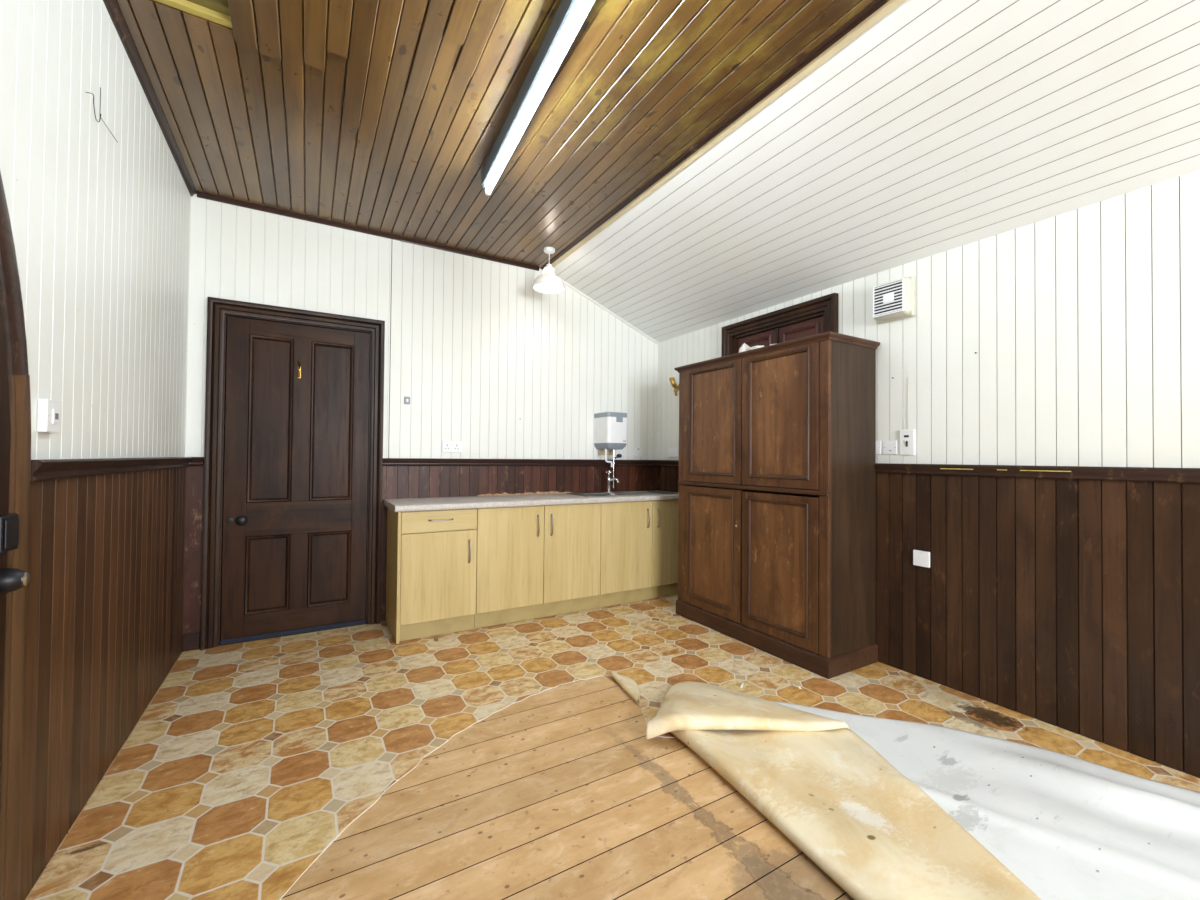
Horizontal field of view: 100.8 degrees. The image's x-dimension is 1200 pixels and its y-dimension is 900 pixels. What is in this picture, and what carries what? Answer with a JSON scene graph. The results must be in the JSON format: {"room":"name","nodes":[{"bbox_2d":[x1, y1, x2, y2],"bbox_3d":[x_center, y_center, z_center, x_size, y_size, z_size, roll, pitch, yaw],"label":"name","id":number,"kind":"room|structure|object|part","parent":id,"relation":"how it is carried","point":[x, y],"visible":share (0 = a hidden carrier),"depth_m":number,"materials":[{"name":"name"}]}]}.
{"room":"kitchen","nodes":[
{"label":"kitchen","id":0,"kind":"room"},
{"bbox_2d":[0,0,191,899],"bbox_3d":[-0.661,-0.211,-0.077,0.043,2.768,7.135,1,-1,-31],"label":"wall","id":1,"kind":"structure","parent":0,"point":[100,225],"depth_m":1.66,"materials":[{"name":"white wood"}]},
{"bbox_2d":[0,172,30,899],"bbox_3d":[-1.168,0.046,0.767,0.130,2.269,1.172,1,-1,-31],"label":"door","id":2,"kind":"structure","parent":1,"relation":"in","point":[15,398],"depth_m":1.20,"materials":[{"name":"brown wood"}]},
{"bbox_3d":[-1.361,0.296,1.119,0.087,0.056,0.056,1,-1,-31],"label":"knob","id":3,"kind":"part","parent":2,"relation":"part of","materials":[{"name":"black metal"}]},
{"bbox_3d":[-1.187,-0.599,0.762,0.072,0.979,1.152,1,-1,-31],"label":"architrave","id":4,"kind":"part","parent":2,"relation":"part of","materials":[{"name":"brown wood"}]},
{"bbox_2d":[37,399,60,432],"bbox_3d":[-1.532,-0.094,1.382,0.023,0.090,0.086,1,-1,-31],"label":"switch plate","id":5,"kind":"object","parent":1,"relation":"attached to","point":[48,414],"visible":1,"depth_m":1.36,"materials":[{"name":"white plastic"}]},
{"bbox_2d":[85,87,117,142],"bbox_3d":[-1.700,-1.172,1.696,0.018,0.138,0.271,1,-1,-31],"label":"wire","id":6,"kind":"object","parent":1,"relation":"attached to","point":[100,87],"visible":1,"depth_m":1.69,"materials":[{"name":"black metal"}]},
{"bbox_3d":[-0.660,0.041,-0.079,0.036,0.056,7.135,1,-1,-31],"label":"dado rail","id":7,"kind":"part","parent":1,"relation":"part of","materials":[{"name":"brown wood"}]},
{"bbox_2d":[103,0,196,195],"bbox_3d":[-0.651,-1.580,-0.059,0.030,0.030,7.135,1,-1,-31],"label":"trim","id":8,"kind":"structure","parent":1,"relation":"attached to","point":[112,6],"depth_m":2.12,"materials":[{"name":"brown wood"}]},
{"bbox_2d":[182,194,657,651],"bbox_3d":[-0.962,-0.156,3.871,3.533,2.768,0.052,1,-1,-31],"label":"wall","id":9,"kind":"structure","parent":0,"point":[487,361],"depth_m":3.78,"materials":[{"name":"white wood"}]},
{"bbox_3d":[-2.452,1.152,2.977,0.082,0.100,0.016,1,-1,-31],"label":"skirting","id":10,"kind":"part","parent":9,"relation":"part of","materials":[{"name":"brown wood"}]},
{"bbox_2d":[200,297,384,649],"bbox_3d":[-1.982,0.153,3.281,0.998,2.154,0.121,1,-1,-31],"label":"door","id":11,"kind":"structure","parent":9,"relation":"in","point":[293,444],"depth_m":3.26,"materials":[{"name":"brown wood"}]},
{"bbox_3d":[-2.236,0.440,3.097,0.060,0.060,0.067,1,-1,-31],"label":"knob","id":12,"kind":"part","parent":11,"relation":"part of","materials":[{"name":"black metal"}]},
{"bbox_3d":[-2.139,0.796,3.197,0.249,0.501,0.032,1,-1,-31],"label":"panel","id":13,"kind":"part","parent":11,"relation":"part of","materials":[{"name":"brown wood"}]},
{"bbox_3d":[-2.130,-0.199,3.212,0.249,1.078,0.032,1,-1,-31],"label":"panel","id":14,"kind":"part","parent":11,"relation":"part of","materials":[{"name":"brown wood"}]},
{"bbox_3d":[-2.006,1.222,3.289,0.830,0.017,0.066,1,-1,-31],"label":"sill","id":15,"kind":"part","parent":11,"relation":"part of","materials":[{"name":"black metal"}]},
{"bbox_3d":[-1.986,0.190,3.307,0.598,2.038,0.036,1,-1,-31],"label":"cross rail","id":16,"kind":"part","parent":11,"relation":"part of","materials":[{"name":"brown wood"}]},
{"bbox_3d":[-1.839,0.802,3.374,0.265,0.501,0.032,1,-1,-31],"label":"panel","id":17,"kind":"part","parent":11,"relation":"part of","materials":[{"name":"brown wood"}]},
{"bbox_3d":[-1.830,-0.194,3.389,0.265,1.078,0.032,1,-1,-31],"label":"panel","id":18,"kind":"part","parent":11,"relation":"part of","materials":[{"name":"brown wood"}]},
{"bbox_2d":[197,191,539,270],"bbox_3d":[-1.477,-1.534,3.582,2.250,0.030,0.024,1,-1,-31],"label":"trim","id":19,"kind":"structure","parent":9,"relation":"attached to","point":[203,195],"depth_m":3.45,"materials":[{"name":"brown wood"}]},
{"bbox_2d":[404,396,409,403],"bbox_3d":[-1.404,-0.361,3.615,0.040,0.055,0.022,1,-1,-31],"label":"light switch","id":20,"kind":"object","parent":9,"relation":"attached to","point":[406,399],"visible":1,"depth_m":3.61,"materials":[{"name":"grey plastic"}]},
{"bbox_3d":[-0.960,0.096,3.860,3.533,0.056,0.036,1,-1,-31],"label":"dado rail","id":21,"kind":"part","parent":9,"relation":"part of","materials":[{"name":"brown wood"}]},
{"bbox_2d":[442,441,461,452],"bbox_3d":[-1.128,-0.025,3.778,0.146,0.086,0.016,1,-1,-31],"label":"double socket","id":22,"kind":"object","parent":9,"relation":"attached to","point":[447,446],"visible":1,"depth_m":3.77,"materials":[{"name":"white plastic"}]},
{"bbox_2d":[551,272,658,343],"bbox_3d":[0.062,-1.266,4.492,1.172,0.476,0.018,1,-1,-31],"label":"trim","id":23,"kind":"structure","parent":9,"relation":"attached to","point":[565,283],"depth_m":4.50,"materials":[{"name":"white wood"}]},
{"bbox_2d":[594,412,626,487],"bbox_3d":[0.096,0.006,4.369,0.211,0.658,0.238,1,-1,-31],"label":"water heater","id":24,"kind":"object","parent":9,"relation":"attached to","point":[610,428],"visible":1,"depth_m":4.29,"materials":[{"name":"white plastic"}]},
{"bbox_3d":[0.049,0.015,4.459,0.137,0.062,0.034,1,-1,-31],"label":"backing plate","id":25,"kind":"part","parent":24,"relation":"part of","materials":[{"name":"metal"}]},
{"bbox_3d":[0.168,-0.262,4.278,0.065,0.043,0.004,1,-1,-31],"label":"control panel","id":26,"kind":"part","parent":24,"relation":"part of","materials":[{"name":"grey plastic"}]},
{"bbox_2d":[619,449,626,456],"bbox_3d":[0.217,0.025,4.572,0.084,0.070,0.016,1,-1,-31],"label":"outlet","id":27,"kind":"object","parent":9,"relation":"attached to","point":[623,452],"visible":0.73,"depth_m":4.57,"materials":[{"name":"white plastic"}]},
{"bbox_2d":[634,447,641,456],"bbox_3d":[0.356,0.019,4.654,0.084,0.084,0.014,1,-1,-31],"label":"fused spur","id":28,"kind":"object","parent":9,"relation":"attached to","point":[637,451],"visible":1,"depth_m":4.65,"materials":[{"name":"white plastic"}]},
{"bbox_2d":[540,0,888,269],"bbox_3d":[1.327,-1.554,1.109,0.036,0.012,7.135,1,-1,-31],"label":"trim","id":29,"kind":"structure","parent":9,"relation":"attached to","point":[875,5],"depth_m":2.22,"materials":[{"name":"wood"}]},
{"bbox_2d":[551,0,905,266],"bbox_3d":[1.358,-1.549,1.127,0.038,0.018,7.135,1,-1,-31],"label":"trim","id":30,"kind":"structure","parent":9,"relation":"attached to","point":[890,5],"depth_m":2.22,"materials":[{"name":"beige paint"}]},
{"bbox_2d":[117,0,873,267],"bbox_3d":[0.329,-1.784,0.510,2.370,0.467,7.155,1,-1,-31],"label":"ceiling","id":31,"kind":"structure","parent":0,"point":[387,116],"depth_m":2.19,"materials":[{"name":"brown wood"}]},
{"bbox_2d":[481,0,595,195],"bbox_3d":[-0.204,-1.496,1.940,0.068,0.128,1.900,1,-1,-27],"label":"ceiling light","id":32,"kind":"object","parent":31,"relation":"attached to","point":[570,16],"visible":1,"depth_m":1.99,"materials":[{"name":"white plastic"}]},
{"bbox_2d":[533,247,564,293],"bbox_3d":[-0.388,-1.380,3.779,0.239,0.304,0.238,1,-1,-31],"label":"pendant light","id":33,"kind":"object","parent":31,"relation":"hanging from","point":[548,282],"visible":1,"depth_m":3.76,"materials":[{"name":"white plastic"}]},
{"bbox_3d":[-0.388,-1.308,3.778,0.239,0.161,0.238,1,-1,-31],"label":"lamp shade","id":34,"kind":"part","parent":33,"relation":"part of","materials":[{"name":"white glass"}]},
{"bbox_2d":[25,621,1199,899],"bbox_3d":[0.832,1.215,0.790,3.533,0.026,7.135,1,-1,-31],"label":"floor","id":35,"kind":"structure","parent":0,"point":[561,792],"depth_m":1.59,"materials":[{"name":"brown wood"}]},
{"bbox_2d":[27,594,1199,899],"bbox_3d":[0.149,1.212,1.948,3.509,0.003,4.423,1,-1,-31],"label":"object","id":36,"kind":"structure","parent":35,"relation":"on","point":[249,760],"depth_m":2.21,"materials":[{"name":"tile"}]},
{"bbox_2d":[386,507,400,643],"bbox_3d":[-1.382,0.802,3.315,0.020,0.823,0.482,1,-1,-31],"label":"end panel","id":37,"kind":"object","parent":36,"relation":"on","point":[393,569],"visible":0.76,"depth_m":3.23,"materials":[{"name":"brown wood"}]},
{"bbox_2d":[400,509,476,625],"bbox_3d":[-1.158,0.753,3.434,0.483,0.710,0.525,1,-1,-31],"label":"base cabinet","id":38,"kind":"object","parent":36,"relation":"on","point":[439,547],"visible":0.94,"depth_m":3.23,"materials":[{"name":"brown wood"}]},
{"bbox_3d":[-1.046,0.465,3.252,0.479,0.136,0.018,1,-1,-31],"label":"drawer","id":39,"kind":"part","parent":38,"relation":"part of","materials":[{"name":"yellow wood"}]},
{"bbox_3d":[-1.032,0.454,3.229,0.160,0.010,0.038,1,-1,-31],"label":"handle","id":40,"kind":"part","parent":38,"relation":"part of","materials":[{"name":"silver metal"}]},
{"bbox_3d":[-0.871,0.679,3.322,0.010,0.160,0.038,1,-1,-31],"label":"handle","id":41,"kind":"part","parent":38,"relation":"part of","materials":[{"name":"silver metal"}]},
{"bbox_2d":[476,503,600,613],"bbox_3d":[-0.529,0.765,3.806,0.974,0.710,0.525,1,-1,-31],"label":"base cabinet","id":42,"kind":"object","parent":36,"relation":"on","point":[527,555],"visible":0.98,"depth_m":3.58,"materials":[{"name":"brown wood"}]},
{"bbox_3d":[-0.626,0.759,3.497,0.492,0.710,0.018,1,-1,-31],"label":"door","id":43,"kind":"part","parent":42,"relation":"part of","materials":[{"name":"yellow wood"}]},
{"bbox_2d":[384,490,677,511],"bbox_3d":[-0.363,0.387,3.915,2.415,0.041,0.528,1,-1,-31],"label":"countertop","id":44,"kind":"structure","parent":42,"relation":"on","point":[471,502],"depth_m":3.57,"materials":[{"name":"grey laminate"}]},
{"bbox_2d":[606,470,618,491],"bbox_3d":[0.112,0.275,4.348,0.122,0.192,0.051,0,-1,14],"label":"tap","id":45,"kind":"object","parent":44,"relation":"on","point":[609,479],"visible":1,"depth_m":4.34,"materials":[{"name":"silver metal"}]},
{"bbox_2d":[567,490,677,496],"bbox_3d":[0.200,0.445,4.271,0.912,0.153,0.402,1,-1,-31],"label":"sink","id":46,"kind":"object","parent":44,"relation":"in","point":[648,492],"visible":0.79,"depth_m":4.28,"materials":[{"name":"metal"}]},
{"bbox_3d":[0.043,0.444,4.155,0.330,0.150,0.260,1,-1,-31],"label":"bowl","id":47,"kind":"part","parent":46,"relation":"part of","materials":[{"name":"metal"}]},
{"bbox_3d":[-0.443,0.547,3.576,0.010,0.160,0.038,1,-1,-31],"label":"handle","id":48,"kind":"part","parent":42,"relation":"part of","materials":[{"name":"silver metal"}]},
{"bbox_3d":[-0.350,0.549,3.630,0.010,0.160,0.038,1,-1,-31],"label":"handle","id":49,"kind":"part","parent":42,"relation":"part of","materials":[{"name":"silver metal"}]},
{"bbox_3d":[-0.206,0.767,3.745,0.476,0.710,0.018,1,-1,-31],"label":"door","id":50,"kind":"part","parent":42,"relation":"part of","materials":[{"name":"yellow wood"}]},
{"bbox_2d":[400,583,677,640],"bbox_3d":[-0.258,1.177,3.749,2.368,0.107,0.016,1,-1,-31],"label":"plinth","id":51,"kind":"object","parent":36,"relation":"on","point":[455,624],"visible":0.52,"depth_m":3.59,"materials":[{"name":"beige wood"}]},
{"bbox_2d":[600,500,677,594],"bbox_3d":[0.282,0.779,4.284,0.905,0.710,0.525,1,-1,-31],"label":"base cabinet","id":52,"kind":"object","parent":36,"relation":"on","point":[639,541],"visible":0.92,"depth_m":4.04,"materials":[{"name":"beige wood"}]},
{"bbox_3d":[0.215,0.774,3.994,0.493,0.710,0.018,1,-1,-31],"label":"door","id":53,"kind":"part","parent":52,"relation":"part of","materials":[{"name":"yellow wood"}]},
{"bbox_3d":[0.491,0.564,4.127,0.010,0.160,0.038,1,-1,-31],"label":"handle","id":54,"kind":"part","parent":52,"relation":"part of","materials":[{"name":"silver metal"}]},
{"bbox_3d":[0.606,0.781,4.224,0.406,0.710,0.018,1,-1,-31],"label":"door","id":55,"kind":"part","parent":52,"relation":"part of","materials":[{"name":"yellow wood"}]},
{"bbox_2d":[674,331,879,678],"bbox_3d":[1.098,0.302,3.344,0.471,1.870,1.315,1,-1,-31],"label":"wardrobe","id":56,"kind":"object","parent":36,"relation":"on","point":[785,552],"visible":1,"depth_m":2.94,"materials":[{"name":"brown wood"}]},
{"bbox_3d":[0.770,0.688,3.475,0.025,0.771,0.449,1,-1,-31],"label":"panel","id":57,"kind":"part","parent":56,"relation":"part of","materials":[{"name":"brown wood"}]},
{"bbox_3d":[0.775,0.698,3.482,0.023,0.864,0.576,1,-1,-31],"label":"door","id":58,"kind":"part","parent":56,"relation":"part of","materials":[{"name":"brown wood"}]},
{"bbox_3d":[0.783,-0.191,3.495,0.023,0.838,0.576,1,-1,-31],"label":"door","id":59,"kind":"part","parent":56,"relation":"part of","materials":[{"name":"brown wood"}]},
{"bbox_3d":[0.784,-0.199,3.478,0.025,0.760,0.460,1,-1,-31],"label":"panel","id":60,"kind":"part","parent":56,"relation":"part of","materials":[{"name":"brown wood"}]},
{"bbox_2d":[739,343,749,352],"bbox_3d":[0.974,-0.678,3.328,0.080,0.087,0.079,0,-1,2],"label":"crumpled paper","id":61,"kind":"object","parent":56,"relation":"on","point":[744,347],"visible":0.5,"depth_m":3.31,"materials":[{"name":"white paper"}]},
{"bbox_3d":[0.924,0.242,3.241,0.034,0.026,1.265,1,-1,-31],"label":"rail","id":62,"kind":"part","parent":56,"relation":"part of","materials":[{"name":"brown wood"}]},
{"bbox_2d":[750,346,763,349],"bbox_3d":[1.033,-0.661,3.249,0.062,0.050,0.092,1,-1,-31],"label":"crumpled paper","id":63,"kind":"object","parent":56,"relation":"on","point":[753,347],"visible":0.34,"depth_m":3.23,"materials":[{"name":"white paper"}]},
{"bbox_3d":[1.107,-0.613,3.357,0.471,0.040,1.315,1,-1,-31],"label":"cornice","id":64,"kind":"part","parent":56,"relation":"part of","materials":[{"name":"brown wood"}]},
{"bbox_3d":[1.060,0.683,2.985,0.025,0.771,0.456,1,-1,-31],"label":"panel","id":65,"kind":"part","parent":56,"relation":"part of","materials":[{"name":"brown wood"}]},
{"bbox_3d":[1.070,-0.204,2.993,0.025,0.760,0.458,1,-1,-31],"label":"panel","id":66,"kind":"part","parent":56,"relation":"part of","materials":[{"name":"brown wood"}]},
{"bbox_3d":[1.070,0.696,2.983,0.023,0.858,0.555,1,-1,-31],"label":"door","id":67,"kind":"part","parent":56,"relation":"part of","materials":[{"name":"brown wood"}]},
{"bbox_3d":[1.076,-0.196,2.998,0.023,0.838,0.560,1,-1,-31],"label":"door","id":68,"kind":"part","parent":56,"relation":"part of","materials":[{"name":"brown wood"}]},
{"bbox_2d":[611,671,1041,899],"bbox_3d":[0.890,1.151,1.669,0.847,0.117,2.590,1,-1,-31],"label":"folded vinyl","id":69,"kind":"object","parent":35,"relation":"on","point":[869,827],"visible":1,"depth_m":1.68,"materials":[{"name":"beige plastic"}]},
{"bbox_2d":[771,701,1199,899],"bbox_3d":[1.514,1.181,1.562,1.430,0.066,2.270,1,-1,-31],"label":"plastic sheet","id":70,"kind":"object","parent":35,"relation":"on","point":[1068,827],"visible":0.62,"depth_m":1.64,"materials":[{"name":"white plastic"}]},
{"bbox_2d":[552,0,1199,341],"bbox_3d":[1.858,-1.312,1.420,1.203,0.476,7.135,1,-1,-31],"label":"ceiling","id":71,"kind":"structure","parent":0,"point":[944,125],"depth_m":2.16,"materials":[{"name":"white wood"}]},
{"bbox_2d":[656,170,1199,777],"bbox_3d":[2.349,0.081,1.696,0.046,2.292,7.135,1,-1,-31],"label":"wall","id":72,"kind":"structure","parent":0,"point":[1050,486],"depth_m":2.25,"materials":[{"name":"white wood"}]},
{"bbox_2d":[668,448,678,456],"bbox_3d":[0.675,0.022,4.555,0.012,0.084,0.146,1,-1,-31],"label":"wall plate","id":73,"kind":"object","parent":72,"relation":"attached to","point":[672,452],"visible":0.99,"depth_m":4.55,"materials":[{"name":"white plastic"}]},
{"bbox_2d":[669,377,678,395],"bbox_3d":[0.675,-0.572,4.476,0.110,0.170,0.078,1,-1,-31],"label":"wall bracket","id":74,"kind":"object","parent":72,"relation":"attached to","point":[672,379],"visible":0.85,"depth_m":4.46,"materials":[{"name":"gold metal"}]},
{"bbox_2d":[721,293,838,488],"bbox_3d":[1.261,0.125,3.576,0.096,2.238,0.996,1,-1,-31],"label":"door","id":75,"kind":"structure","parent":72,"relation":"in","point":[819,315],"depth_m":3.51,"materials":[{"name":"brown wood"}]},
{"bbox_2d":[876,441,881,453],"bbox_3d":[1.627,-0.013,2.944,0.012,0.080,0.084,1,-1,-31],"label":"socket plate","id":76,"kind":"object","parent":72,"relation":"attached to","point":[878,443],"visible":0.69,"depth_m":2.91,"materials":[{"name":"white plastic"}]},
{"bbox_2d":[883,440,897,453],"bbox_3d":[1.674,-0.014,2.863,0.012,0.080,0.078,1,-1,-31],"label":"blank plate","id":77,"kind":"object","parent":72,"relation":"attached to","point":[889,447],"visible":1,"depth_m":2.86,"materials":[{"name":"white plastic"}]},
{"bbox_2d":[873,276,914,323],"bbox_3d":[1.664,-0.856,2.831,0.088,0.220,0.210,1,-1,-31],"label":"fan","id":78,"kind":"object","parent":72,"relation":"attached to","point":[895,299],"visible":1,"depth_m":2.79,"materials":[{"name":"white plastic"}]},
{"bbox_2d":[873,278,903,317],"bbox_3d":[1.631,-0.859,2.811,0.011,0.182,0.174,1,-1,-31],"label":"grille","id":79,"kind":"object","parent":78,"relation":"attached to","point":[888,297],"depth_m":2.81,"materials":[{"name":"white plastic"}]},
{"bbox_2d":[899,429,914,454],"bbox_3d":[1.720,-0.043,2.782,0.016,0.142,0.080,1,-1,-31],"label":"switch","id":80,"kind":"object","parent":72,"relation":"attached to","point":[906,437],"visible":1,"depth_m":2.78,"materials":[{"name":"white plastic"}]},
{"bbox_2d":[913,550,929,567],"bbox_3d":[1.750,0.591,2.701,0.012,0.084,0.084,1,-1,-31],"label":"square plate","id":81,"kind":"object","parent":72,"relation":"attached to","point":[920,558],"visible":1,"depth_m":2.70,"materials":[{"name":"white plastic"}]},
{"bbox_3d":[2.345,0.095,1.694,0.036,0.056,7.135,1,-1,-31],"label":"dado rail","id":82,"kind":"part","parent":72,"relation":"part of","materials":[{"name":"brown wood"}]}
]}

